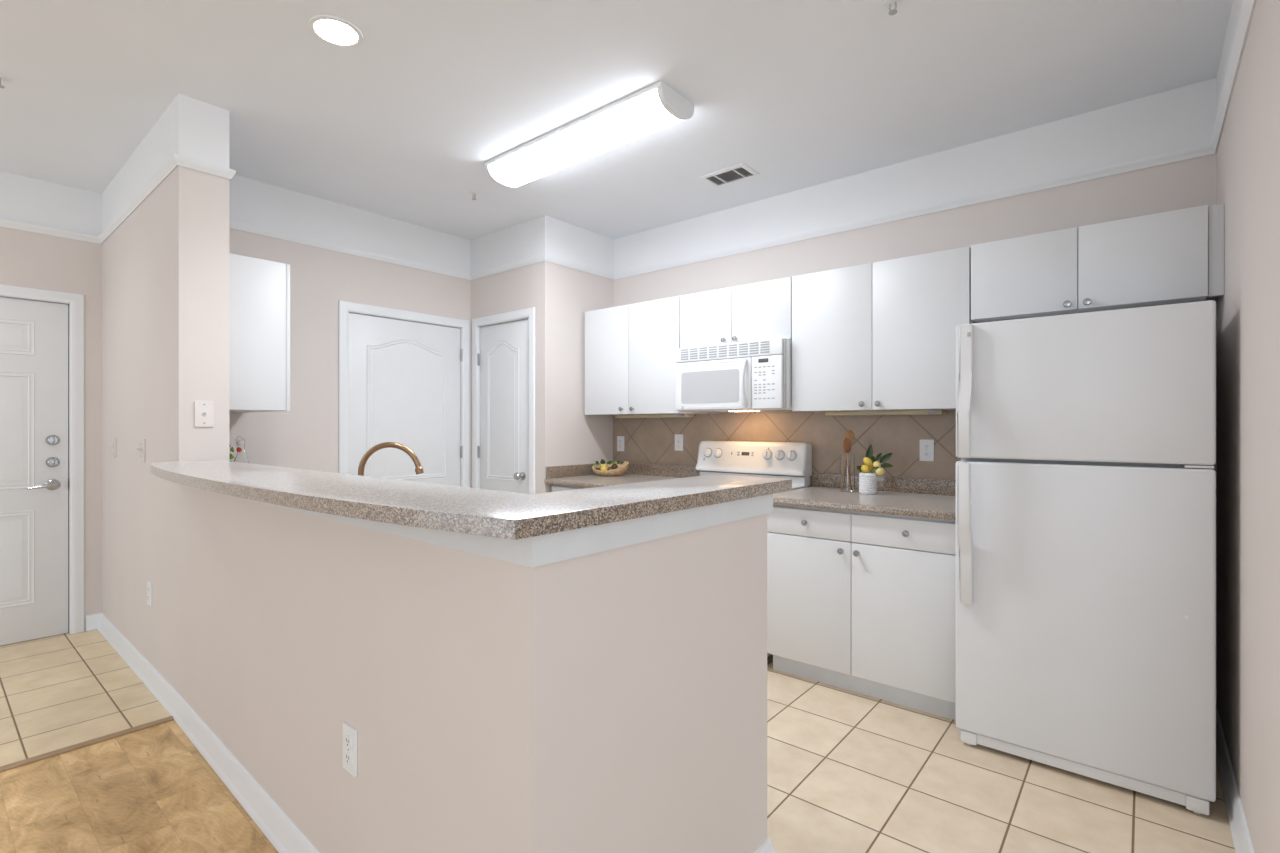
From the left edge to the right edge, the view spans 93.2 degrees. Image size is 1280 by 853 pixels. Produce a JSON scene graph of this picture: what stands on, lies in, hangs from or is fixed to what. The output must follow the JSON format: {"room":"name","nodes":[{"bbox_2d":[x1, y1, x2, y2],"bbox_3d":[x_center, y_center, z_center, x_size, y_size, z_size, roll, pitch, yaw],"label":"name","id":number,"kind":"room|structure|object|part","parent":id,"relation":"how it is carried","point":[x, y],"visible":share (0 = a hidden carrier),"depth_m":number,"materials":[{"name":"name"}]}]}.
{"room":"kitchen","nodes":[
{"label":"kitchen","id":0,"kind":"room"},
{"bbox_2d":[0,171,101,630],"bbox_3d":[-4.792,-0.098,2.209,0.100,2.735,4.257,0,0,40],"label":"wall","id":1,"kind":"structure","parent":0,"point":[28,259],"depth_m":3.73,"materials":[{"name":"beige paint"}]},
{"bbox_2d":[0,284,83,645],"bbox_3d":[-3.793,0.227,3.359,0.138,2.086,1.046,0,0,40],"label":"door","id":2,"kind":"structure","parent":1,"relation":"in","point":[42,331],"depth_m":3.60,"materials":[{"name":"white paint"}]},
{"bbox_3d":[-3.676,-0.522,3.485,0.007,0.205,0.273,0,0,40],"label":"panel","id":3,"kind":"part","parent":2,"relation":"part of","materials":[{"name":"white paint"}]},
{"bbox_3d":[-3.676,0.022,3.485,0.007,0.683,0.273,0,0,40],"label":"panel","id":4,"kind":"part","parent":2,"relation":"part of","materials":[{"name":"white paint"}]},
{"bbox_3d":[-3.676,0.771,3.485,0.007,0.553,0.273,0,0,40],"label":"panel","id":5,"kind":"part","parent":2,"relation":"part of","materials":[{"name":"white paint"}]},
{"bbox_3d":[-3.543,0.351,3.600,0.062,0.066,0.144,0,0,40],"label":"handle","id":6,"kind":"part","parent":2,"relation":"part of","materials":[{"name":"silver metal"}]},
{"bbox_2d":[102,94,228,692],"bbox_3d":[-2.652,-0.098,3.306,1.783,2.735,0.192,0,0,40],"label":"wall","id":7,"kind":"structure","parent":0,"point":[165,268],"depth_m":2.89,"materials":[{"name":"beige paint"}]},
{"bbox_2d":[111,437,115,456],"bbox_3d":[-3.080,0.122,3.536,0.072,0.116,0.020,0,0,40],"label":"light switch","id":8,"kind":"object","parent":7,"relation":"attached to","point":[114,438],"visible":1,"depth_m":3.53,"materials":[{"name":"grey plastic"}]},
{"bbox_3d":[-3.075,0.122,3.542,0.072,0.116,0.005,0,0,40],"label":"plate","id":9,"kind":"part","parent":8,"relation":"part of","materials":[{"name":"white plastic"}]},
{"bbox_2d":[137,439,145,461],"bbox_3d":[-2.549,0.123,3.088,0.117,0.116,0.020,0,0,40],"label":"light switch","id":10,"kind":"object","parent":7,"relation":"attached to","point":[142,442],"visible":1,"depth_m":3.08,"materials":[{"name":"grey plastic"}]},
{"bbox_2d":[147,581,151,605],"bbox_3d":[-2.423,0.825,2.989,0.072,0.116,0.008,0,0,40],"label":"wall outlet","id":11,"kind":"object","parent":7,"relation":"attached to","point":[149,584],"visible":1,"depth_m":2.98,"materials":[{"name":"white plastic"}]},
{"bbox_2d":[194,401,213,426],"bbox_3d":[-1.965,-0.057,2.729,0.009,0.116,0.072,0,0,40],"label":"jack plate","id":12,"kind":"object","parent":7,"relation":"attached to","point":[203,410],"visible":1,"depth_m":2.73,"materials":[{"name":"beige plastic"}]},
{"bbox_2d":[229,253,289,412],"bbox_3d":[-2.162,-0.458,3.222,0.677,0.754,0.305,0,0,40],"label":"upper cabinet","id":13,"kind":"object","parent":7,"relation":"attached to","point":[259,289],"visible":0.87,"depth_m":3.01,"materials":[{"name":"white laminate"}]},
{"bbox_3d":[-1.939,-0.458,3.223,0.336,0.754,0.018,0,0,40],"label":"door","id":14,"kind":"part","parent":13,"relation":"part of","materials":[{"name":"white laminate"}]},
{"bbox_2d":[229,175,470,487],"bbox_3d":[-1.932,-0.098,4.109,0.100,2.735,1.963,0,0,40],"label":"wall","id":15,"kind":"structure","parent":0,"point":[305,436],"depth_m":3.90,"materials":[{"name":"beige paint"}]},
{"bbox_2d":[338,300,469,487],"bbox_3d":[-1.671,0.221,4.366,0.148,2.099,0.999,0,0,40],"label":"door","id":16,"kind":"structure","parent":15,"relation":"in","point":[404,376],"depth_m":4.32,"materials":[{"name":"white paint"}]},
{"bbox_3d":[-1.669,-0.122,4.363,0.007,1.013,0.613,0,0,40],"label":"panel","id":17,"kind":"part","parent":16,"relation":"part of","materials":[{"name":"white paint"}]},
{"bbox_2d":[179,484,766,852],"bbox_3d":[-0.849,0.729,2.173,2.437,1.083,0.859,0,0,40],"label":"wall","id":18,"kind":"structure","parent":0,"point":[613,700],"depth_m":1.41,"materials":[{"name":"beige paint"}]},
{"bbox_2d":[343,722,356,776],"bbox_3d":[-0.737,0.818,1.534,0.072,0.116,0.008,0,0,41],"label":"wall outlet","id":19,"kind":"object","parent":18,"relation":"attached to","point":[349,733],"visible":1,"depth_m":1.53,"materials":[{"name":"white plastic"}]},
{"bbox_2d":[345,734,351,748],"bbox_3d":[-0.738,0.797,1.532,0.034,0.031,0.004,0,0,41],"label":"receptacle","id":20,"kind":"object","parent":19,"relation":"attached to","point":[348,737],"depth_m":1.53,"materials":[{"name":"white plastic"}]},
{"bbox_2d":[345,751,351,764],"bbox_3d":[-0.738,0.839,1.532,0.034,0.031,0.004,0,0,41],"label":"receptacle","id":21,"kind":"object","parent":19,"relation":"attached to","point":[348,754],"depth_m":1.53,"materials":[{"name":"white plastic"}]},
{"bbox_2d":[86,613,774,852],"bbox_3d":[-1.524,1.222,2.736,4.244,0.097,0.908,0,0,40],"label":"baseboard","id":22,"kind":"structure","parent":18,"relation":"attached to","point":[282,833],"depth_m":2.23,"materials":[{"name":"white paint"}]},
{"bbox_2d":[150,460,791,539],"bbox_3d":[-0.875,0.170,2.151,2.518,0.033,1.096,0,0,40],"label":"countertop","id":23,"kind":"structure","parent":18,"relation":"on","point":[474,511],"depth_m":1.36,"materials":[{"name":"stone"}]},
{"bbox_2d":[243,494,772,567],"bbox_3d":[-0.844,0.215,2.169,2.449,0.057,0.883,0,0,40],"label":"trim","id":24,"kind":"structure","parent":18,"relation":"attached to","point":[535,551],"depth_m":1.24,"materials":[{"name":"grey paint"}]},
{"bbox_2d":[471,215,613,493],"bbox_3d":[-0.767,-0.098,4.744,0.875,2.735,0.705,0,0,40],"label":"wall","id":25,"kind":"structure","parent":0,"point":[560,295],"depth_m":4.39,"materials":[{"name":"beige paint"}]},
{"bbox_2d":[472,307,534,493],"bbox_3d":[-1.013,0.215,4.508,0.738,2.109,0.148,0,0,40],"label":"door","id":26,"kind":"structure","parent":25,"relation":"in","point":[503,344],"depth_m":4.50,"materials":[{"name":"white paint"}]},
{"bbox_3d":[-1.025,-0.122,4.514,0.383,1.043,0.007,0,0,40],"label":"panel","id":27,"kind":"part","parent":26,"relation":"part of","materials":[{"name":"white paint"}]},
{"bbox_3d":[-0.867,0.356,4.337,0.060,0.060,0.072,0,0,40],"label":"knob","id":28,"kind":"part","parent":26,"relation":"part of","materials":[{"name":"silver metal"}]},
{"bbox_2d":[0,0,1231,239],"bbox_3d":[-0.598,-1.515,0.567,8.645,0.100,7.105,0,0,40],"label":"ceiling","id":29,"kind":"structure","parent":0,"point":[405,122],"depth_m":2.56,"materials":[{"name":"paint"}]},
{"bbox_2d":[0,74,9,87],"bbox_3d":[-2.682,-1.444,2.535,0.060,0.041,0.060,0,0,40],"label":"sprinkler","id":30,"kind":"object","parent":29,"relation":"attached to","point":[2,77],"visible":1,"depth_m":2.54,"materials":[{"name":"white paint"}]},
{"bbox_2d":[308,15,362,47],"bbox_3d":[-1.126,-1.459,2.244,0.184,0.012,0.184,0,0,40],"label":"recessed light","id":31,"kind":"object","parent":29,"relation":"in","point":[333,30],"visible":1,"depth_m":2.23,"materials":[{"name":"white paint"}]},
{"bbox_2d":[469,191,478,199],"bbox_3d":[-1.040,-1.444,3.794,0.060,0.041,0.060,0,0,40],"label":"sprinkler","id":32,"kind":"object","parent":29,"relation":"attached to","point":[473,193],"visible":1,"depth_m":3.79,"materials":[{"name":"white paint"}]},
{"bbox_2d":[485,81,693,187],"bbox_3d":[-0.307,-1.417,3.055,1.240,0.096,0.252,0,0,40],"label":"ceiling light","id":33,"kind":"object","parent":29,"relation":"attached to","point":[656,107],"visible":1,"depth_m":2.90,"materials":[{"name":"white plastic"}]},
{"bbox_2d":[700,163,759,186],"bbox_3d":[0.522,-1.460,3.529,0.293,0.009,0.192,0,0,40],"label":"ceiling vent","id":34,"kind":"object","parent":29,"relation":"in","point":[741,171],"visible":1,"depth_m":3.52,"materials":[{"name":"white metal"}]},
{"bbox_2d":[884,0,901,14],"bbox_3d":[0.871,-1.444,2.083,0.060,0.041,0.060,0,0,40],"label":"sprinkler","id":35,"kind":"object","parent":29,"relation":"attached to","point":[889,4],"visible":1,"depth_m":2.08,"materials":[{"name":"white paint"}]},
{"bbox_2d":[0,629,1234,852],"bbox_3d":[-0.598,1.318,0.567,8.645,0.104,7.105,0,0,40],"label":"floor","id":36,"kind":"structure","parent":0,"point":[848,771],"depth_m":2.14,"materials":[{"name":"beige tile"}]},
{"bbox_2d":[0,716,173,771],"bbox_3d":[-3.376,1.266,1.020,0.032,0.010,4.242,0,0,40],"label":"trim","id":37,"kind":"structure","parent":36,"relation":"on","point":[170,718],"depth_m":2.40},
{"bbox_2d":[552,484,587,491],"bbox_3d":[-0.087,0.835,4.168,0.828,0.871,0.712,0,0,40],"label":"base cabinet","id":38,"kind":"object","parent":36,"relation":"on","point":[555,488],"visible":0.02,"depth_m":4.11,"materials":[{"name":"white laminate"}]},
{"bbox_3d":[-0.434,0.477,4.046,0.445,0.131,0.019,0,0,40],"label":"drawer","id":39,"kind":"part","parent":38,"relation":"part of","materials":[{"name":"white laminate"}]},
{"bbox_2d":[544,462,699,487],"bbox_3d":[-0.104,0.338,4.176,0.868,0.120,0.706,0,0,40],"label":"countertop","id":40,"kind":"structure","parent":38,"relation":"on","point":[580,475],"depth_m":4.29,"materials":[{"name":"stone"}]},
{"bbox_2d":[592,461,628,475],"bbox_3d":[-0.215,0.309,4.426,0.270,0.105,0.170,0,0,-3],"label":"wooden bowl","id":41,"kind":"object","parent":40,"relation":"on","point":[622,468],"visible":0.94,"depth_m":4.37,"materials":[{"name":"brown wood"}]},
{"bbox_2d":[594,459,623,465],"bbox_3d":[-0.222,0.262,4.419,0.224,0.052,0.037,0,0,-1],"label":"greenery","id":42,"kind":"object","parent":41,"relation":"in","point":[602,461],"visible":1,"depth_m":4.41,"materials":[{"name":"green plant"}]},
{"bbox_2d":[696,441,811,656],"bbox_3d":[0.513,0.669,3.631,0.771,1.142,0.715,0,0,40],"label":"range","id":43,"kind":"object","parent":36,"relation":"on","point":[783,460],"visible":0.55,"depth_m":3.78,"materials":[{"name":"white metal"}]},
{"bbox_3d":[0.445,0.174,4.016,0.054,0.055,0.042,0,0,40],"label":"knob","id":44,"kind":"part","parent":43,"relation":"part of","materials":[{"name":"white plastic"}]},
{"bbox_3d":[0.505,0.174,3.966,0.054,0.055,0.042,0,0,40],"label":"knob","id":45,"kind":"part","parent":43,"relation":"part of","materials":[{"name":"white plastic"}]},
{"bbox_3d":[0.782,0.174,3.736,0.054,0.055,0.042,0,0,40],"label":"knob","id":46,"kind":"part","parent":43,"relation":"part of","materials":[{"name":"white ceramic"}]},
{"bbox_3d":[0.846,0.174,3.682,0.054,0.055,0.042,0,0,40],"label":"knob","id":47,"kind":"part","parent":43,"relation":"part of","materials":[{"name":"white ceramic"}]},
{"bbox_3d":[0.906,0.174,3.632,0.054,0.055,0.042,0,0,40],"label":"knob","id":48,"kind":"part","parent":43,"relation":"part of","materials":[{"name":"white ceramic"}]},
{"bbox_2d":[792,485,807,489],"bbox_3d":[0.520,0.354,3.639,0.762,0.033,0.625,0,0,40],"label":"cooktop","id":49,"kind":"object","parent":43,"relation":"in","point":[794,487],"depth_m":3.56,"materials":[{"name":"white metal"}]},
{"bbox_2d":[767,504,955,719],"bbox_3d":[1.194,0.835,3.101,0.942,0.871,0.712,0,0,40],"label":"base cabinet","id":50,"kind":"object","parent":36,"relation":"on","point":[860,602],"visible":0.8,"depth_m":2.81,"materials":[{"name":"white laminate"}]},
{"bbox_3d":[0.810,0.473,2.977,0.030,0.030,0.030,0,0,40],"label":"knob","id":51,"kind":"part","parent":50,"relation":"part of","materials":[{"name":"silver metal"}]},
{"bbox_3d":[0.814,0.477,3.006,0.477,0.131,0.019,0,0,40],"label":"drawer","id":52,"kind":"part","parent":50,"relation":"part of","materials":[{"name":"white laminate"}]},
{"bbox_3d":[0.814,0.859,3.006,0.477,0.623,0.019,0,0,40],"label":"door","id":53,"kind":"part","parent":50,"relation":"part of","materials":[{"name":"white laminate"}]},
{"bbox_3d":[0.949,0.589,2.861,0.030,0.030,0.030,0,0,40],"label":"knob","id":54,"kind":"part","parent":50,"relation":"part of","materials":[{"name":"silver metal"}]},
{"bbox_3d":[1.008,0.589,2.812,0.030,0.030,0.030,0,0,40],"label":"knob","id":55,"kind":"part","parent":50,"relation":"part of","materials":[{"name":"silver metal"}]},
{"bbox_2d":[773,472,955,520],"bbox_3d":[1.192,0.338,3.095,0.949,0.120,0.706,0,0,40],"label":"countertop","id":56,"kind":"structure","parent":50,"relation":"on","point":[931,498],"depth_m":3.12,"materials":[{"name":"stone"}]},
{"bbox_2d":[840,453,854,491],"bbox_3d":[1.154,0.257,3.367,0.078,0.210,0.078,0,0,40],"label":"glass jar","id":57,"kind":"object","parent":56,"relation":"on","point":[847,461],"visible":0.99,"depth_m":3.33,"materials":[{"name":"clear glass"}]},
{"bbox_2d":[843,438,851,453],"bbox_3d":[1.147,0.207,3.349,0.051,0.284,0.020,0,0,0],"label":"wooden spoon","id":58,"kind":"object","parent":57,"relation":"in","point":[847,446],"visible":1,"depth_m":3.34,"materials":[{"name":"brown wood"}]},
{"bbox_2d":[844,430,853,453],"bbox_3d":[1.161,0.184,3.382,0.073,0.329,0.019,0,0,0],"label":"wooden spoon","id":59,"kind":"object","parent":57,"relation":"in","point":[849,434],"visible":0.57,"depth_m":3.38,"materials":[{"name":"brown wood"}]},
{"bbox_2d":[844,430,853,444],"bbox_3d":[1.168,0.066,3.381,0.059,0.092,0.016,0,0,0],"label":"bowl","id":60,"kind":"object","parent":59,"relation":"on","point":[849,434],"depth_m":3.37,"materials":[{"name":"brown wood"}]},
{"bbox_2d":[859,472,876,494],"bbox_3d":[1.225,0.305,3.253,0.091,0.112,0.090,0,0,40],"label":"plant pot","id":61,"kind":"object","parent":56,"relation":"on","point":[867,481],"visible":0.99,"depth_m":3.22,"materials":[{"name":"white ceramic"}]},
{"bbox_2d":[857,444,892,475],"bbox_3d":[1.256,0.180,3.239,0.192,0.176,0.084,0,0,15],"label":"sprig","id":62,"kind":"object","parent":61,"relation":"on","point":[870,462],"visible":0.99,"depth_m":3.23,"materials":[{"name":"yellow plant"}]},
{"bbox_3d":[1.175,0.477,2.704,0.459,0.131,0.019,0,0,40],"label":"drawer","id":63,"kind":"part","parent":50,"relation":"part of","materials":[{"name":"white laminate"}]},
{"bbox_3d":[1.175,0.859,2.704,0.459,0.623,0.019,0,0,40],"label":"door","id":64,"kind":"part","parent":50,"relation":"part of","materials":[{"name":"white laminate"}]},
{"bbox_3d":[1.175,0.473,2.672,0.030,0.030,0.030,0,0,40],"label":"knob","id":65,"kind":"part","parent":50,"relation":"part of","materials":[{"name":"silver metal"}]},
{"bbox_2d":[956,300,1215,814],"bbox_3d":[1.778,0.431,2.451,0.759,1.677,0.838,0,0,40],"label":"refrigerator","id":66,"kind":"object","parent":36,"relation":"on","point":[1086,442],"visible":1,"depth_m":2.14,"materials":[{"name":"white metal"}]},
{"bbox_3d":[1.267,-0.141,2.413,0.014,0.522,0.010,0,0,40],"label":"edge trim","id":67,"kind":"part","parent":66,"relation":"part of","materials":[{"name":"white plastic"}]},
{"bbox_3d":[1.274,0.420,2.371,0.046,0.555,0.070,0,0,40],"label":"handle","id":68,"kind":"part","parent":66,"relation":"part of","materials":[{"name":"white plastic"}]},
{"bbox_3d":[1.274,-0.141,2.371,0.046,0.522,0.070,0,0,40],"label":"handle","id":69,"kind":"part","parent":66,"relation":"part of","materials":[{"name":"white plastic"}]},
{"bbox_3d":[1.573,0.673,2.205,0.759,1.070,0.066,0,0,40],"label":"door","id":70,"kind":"part","parent":66,"relation":"part of","materials":[{"name":"white metal"}]},
{"bbox_3d":[1.575,-0.141,2.204,0.755,0.532,0.066,0,0,40],"label":"freezer door","id":71,"kind":"part","parent":66,"relation":"part of","materials":[{"name":"white metal"}]},
{"bbox_3d":[-1.160,0.835,2.556,3.055,0.871,0.550,0,0,40],"label":"base cabinet","id":72,"kind":"object","parent":36,"relation":"on","visible":0},
{"bbox_3d":[-1.147,0.380,2.569,3.072,0.036,0.592,0,0,40],"label":"countertop","id":73,"kind":"structure","parent":72,"relation":"on","visible":0},
{"bbox_2d":[229,445,234,459],"bbox_3d":[-2.080,0.223,3.043,0.088,0.277,0.018,0,0,-2],"label":"herb sprig","id":74,"kind":"object","parent":73,"relation":"on","point":[231,456],"visible":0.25,"depth_m":3.04,"materials":[{"name":"green plant"}]},
{"bbox_2d":[233,436,248,462],"bbox_3d":[-2.049,0.204,3.108,0.085,0.315,0.082,0,0,40],"label":"bottle","id":75,"kind":"object","parent":73,"relation":"on","point":[240,457],"visible":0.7,"depth_m":3.10,"materials":[{"name":"clear glass"}]},
{"bbox_3d":[-2.050,0.231,3.109,0.082,0.262,0.082,0,0,40],"label":"glass","id":76,"kind":"part","parent":75,"relation":"part of","materials":[{"name":"clear glass"}]},
{"bbox_2d":[358,442,423,475],"bbox_3d":[-1.130,0.215,2.640,0.369,0.294,0.110,0,0,15],"label":"faucet","id":77,"kind":"object","parent":73,"relation":"on","point":[418,469],"visible":0.73,"depth_m":2.62,"materials":[{"name":"brown metal"}]},
{"bbox_2d":[613,78,1215,486],"bbox_3d":[1.168,-0.098,3.648,3.542,2.735,0.110,0,0,40],"label":"wall","id":78,"kind":"structure","parent":0,"point":[1184,117],"depth_m":3.33,"materials":[{"name":"beige paint"}]},
{"bbox_2d":[617,436,623,450],"bbox_3d":[-0.150,0.133,4.669,0.072,0.116,0.008,0,0,40],"label":"wall outlet","id":79,"kind":"object","parent":78,"relation":"attached to","point":[620,439],"visible":1,"depth_m":4.67,"materials":[{"name":"white plastic"}]},
{"bbox_2d":[585,296,708,414],"bbox_3d":[0.024,-0.464,4.295,0.858,0.756,0.378,0,0,40],"label":"upper cabinet","id":80,"kind":"object","parent":78,"relation":"attached to","point":[630,350],"visible":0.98,"depth_m":4.15,"materials":[{"name":"white laminate"}]},
{"bbox_3d":[-0.238,-0.464,4.319,0.426,0.756,0.019,0,0,40],"label":"door","id":81,"kind":"part","parent":80,"relation":"part of","materials":[{"name":"white laminate"}]},
{"bbox_2d":[615,414,693,417],"bbox_3d":[0.087,-0.075,4.367,0.660,0.024,0.120,0,0,40],"label":"light","id":82,"kind":"object","parent":80,"relation":"attached to","point":[646,415],"visible":0.9,"depth_m":4.29,"materials":[{"name":"grey plastic"}]},
{"bbox_3d":[0.092,-0.464,4.043,0.429,0.756,0.019,0,0,40],"label":"door","id":83,"kind":"part","parent":80,"relation":"part of","materials":[{"name":"white laminate"}]},
{"bbox_2d":[675,434,682,450],"bbox_3d":[0.273,0.114,4.309,0.072,0.116,0.020,0,0,40],"label":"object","id":84,"kind":"object","parent":78,"relation":"attached to","point":[678,437],"visible":1,"depth_m":4.31,"materials":[{"name":"white plastic"}]},
{"bbox_2d":[680,277,791,347],"bbox_3d":[0.653,-0.668,3.770,0.770,0.348,0.378,0,0,40],"label":"upper cabinet","id":85,"kind":"object","parent":78,"relation":"attached to","point":[757,311],"visible":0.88,"depth_m":3.62,"materials":[{"name":"white laminate"}]},
{"bbox_3d":[0.409,-0.668,3.779,0.384,0.348,0.019,0,0,40],"label":"door","id":86,"kind":"part","parent":85,"relation":"part of","materials":[{"name":"white laminate"}]},
{"bbox_2d":[675,338,791,411],"bbox_3d":[0.622,-0.292,3.717,0.744,0.397,0.480,0,0,40],"label":"microwave","id":87,"kind":"object","parent":85,"relation":"attached to","point":[749,376],"visible":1,"depth_m":3.54,"materials":[{"name":"white plastic"}]},
{"bbox_3d":[0.436,-0.250,3.654,0.540,0.296,0.030,0,0,40],"label":"door","id":88,"kind":"part","parent":87,"relation":"part of","materials":[{"name":"white plastic"}]},
{"bbox_3d":[0.595,-0.250,3.469,0.028,0.286,0.064,0,0,40],"label":"handle","id":89,"kind":"part","parent":87,"relation":"part of","materials":[{"name":"white plastic"}]},
{"bbox_3d":[0.720,-0.250,3.419,0.189,0.296,0.031,0,0,40],"label":"control panel","id":90,"kind":"part","parent":87,"relation":"part of","materials":[{"name":"white plastic"}]},
{"bbox_3d":[0.706,-0.668,3.531,0.383,0.348,0.019,0,0,40],"label":"door","id":91,"kind":"part","parent":85,"relation":"part of","materials":[{"name":"white laminate"}]},
{"bbox_2d":[792,246,975,411],"bbox_3d":[1.296,-0.464,3.234,0.893,0.756,0.378,0,0,40],"label":"upper cabinet","id":92,"kind":"object","parent":78,"relation":"attached to","point":[876,336],"visible":0.92,"depth_m":3.08,"materials":[{"name":"white laminate"}]},
{"bbox_3d":[1.028,-0.464,3.263,0.443,0.756,0.019,0,0,40],"label":"door","id":93,"kind":"part","parent":92,"relation":"part of","materials":[{"name":"white laminate"}]},
{"bbox_2d":[825,410,945,415],"bbox_3d":[1.331,-0.075,3.330,0.620,0.024,0.120,0,0,40],"label":"light","id":94,"kind":"object","parent":92,"relation":"attached to","point":[891,412],"visible":0.96,"depth_m":3.27,"materials":[{"name":"grey plastic"}]},
{"bbox_3d":[1.372,-0.464,2.976,0.447,0.756,0.019,0,0,40],"label":"door","id":95,"kind":"part","parent":92,"relation":"part of","materials":[{"name":"white laminate"}]},
{"bbox_2d":[920,439,933,460],"bbox_3d":[1.543,0.128,3.258,0.072,0.116,0.008,0,0,40],"label":"wall outlet","id":96,"kind":"object","parent":78,"relation":"attached to","point":[926,446],"visible":1,"depth_m":3.25,"materials":[{"name":"white plastic"}]},
{"bbox_2d":[923,444,929,448],"bbox_3d":[1.542,0.107,3.256,0.034,0.031,0.004,0,0,40],"label":"receptacle","id":97,"kind":"object","parent":96,"relation":"attached to","point":[925,446],"depth_m":3.25,"materials":[{"name":"white plastic"}]},
{"bbox_2d":[923,451,929,456],"bbox_3d":[1.542,0.149,3.256,0.034,0.031,0.004,0,0,40],"label":"receptacle","id":98,"kind":"object","parent":96,"relation":"attached to","point":[925,453],"depth_m":3.25,"materials":[{"name":"white plastic"}]},
{"bbox_2d":[971,204,1223,322],"bbox_3d":[1.972,-0.671,2.671,0.853,0.347,0.378,0,0,40],"label":"upper cabinet","id":99,"kind":"object","parent":78,"relation":"attached to","point":[1176,256],"visible":0.98,"depth_m":2.51,"materials":[{"name":"white laminate"}]},
{"bbox_3d":[1.704,-0.671,2.700,0.404,0.347,0.019,0,0,40],"label":"door","id":100,"kind":"part","parent":99,"relation":"part of","materials":[{"name":"white laminate"}]},
{"bbox_3d":[1.817,-0.520,2.573,0.030,0.030,0.030,0,0,40],"label":"knob","id":101,"kind":"part","parent":99,"relation":"part of","materials":[{"name":"silver metal"}]},
{"bbox_3d":[1.869,-0.520,2.530,0.030,0.030,0.030,0,0,40],"label":"knob","id":102,"kind":"part","parent":99,"relation":"part of","materials":[{"name":"silver metal"}]},
{"bbox_3d":[2.015,-0.671,2.440,0.401,0.347,0.019,0,0,40],"label":"door","id":103,"kind":"part","parent":99,"relation":"part of","materials":[{"name":"white laminate"}]},
{"bbox_2d":[1216,0,1279,852],"bbox_3d":[1.941,-0.098,1.887,0.100,2.735,1.625,0,0,40],"label":"wall","id":104,"kind":"structure","parent":0,"point":[1248,151],"depth_m":1.76,"materials":[{"name":"beige paint"}]},
{"bbox_2d":[0,0,1256,279],"bbox_3d":[-1.978,-1.170,2.819,8.698,0.046,3.717,0,0,-6],"label":"trim","id":105,"kind":"structure","parent":104,"relation":"attached to","point":[1247,7],"depth_m":3.29,"materials":[{"name":"white paint"}]},
{"bbox_2d":[1216,707,1253,852],"bbox_3d":[1.887,1.222,1.919,0.024,0.097,1.605,0,0,40],"label":"baseboard","id":106,"kind":"structure","parent":104,"relation":"attached to","point":[1241,838],"depth_m":1.98,"materials":[{"name":"white paint"}]}
]}

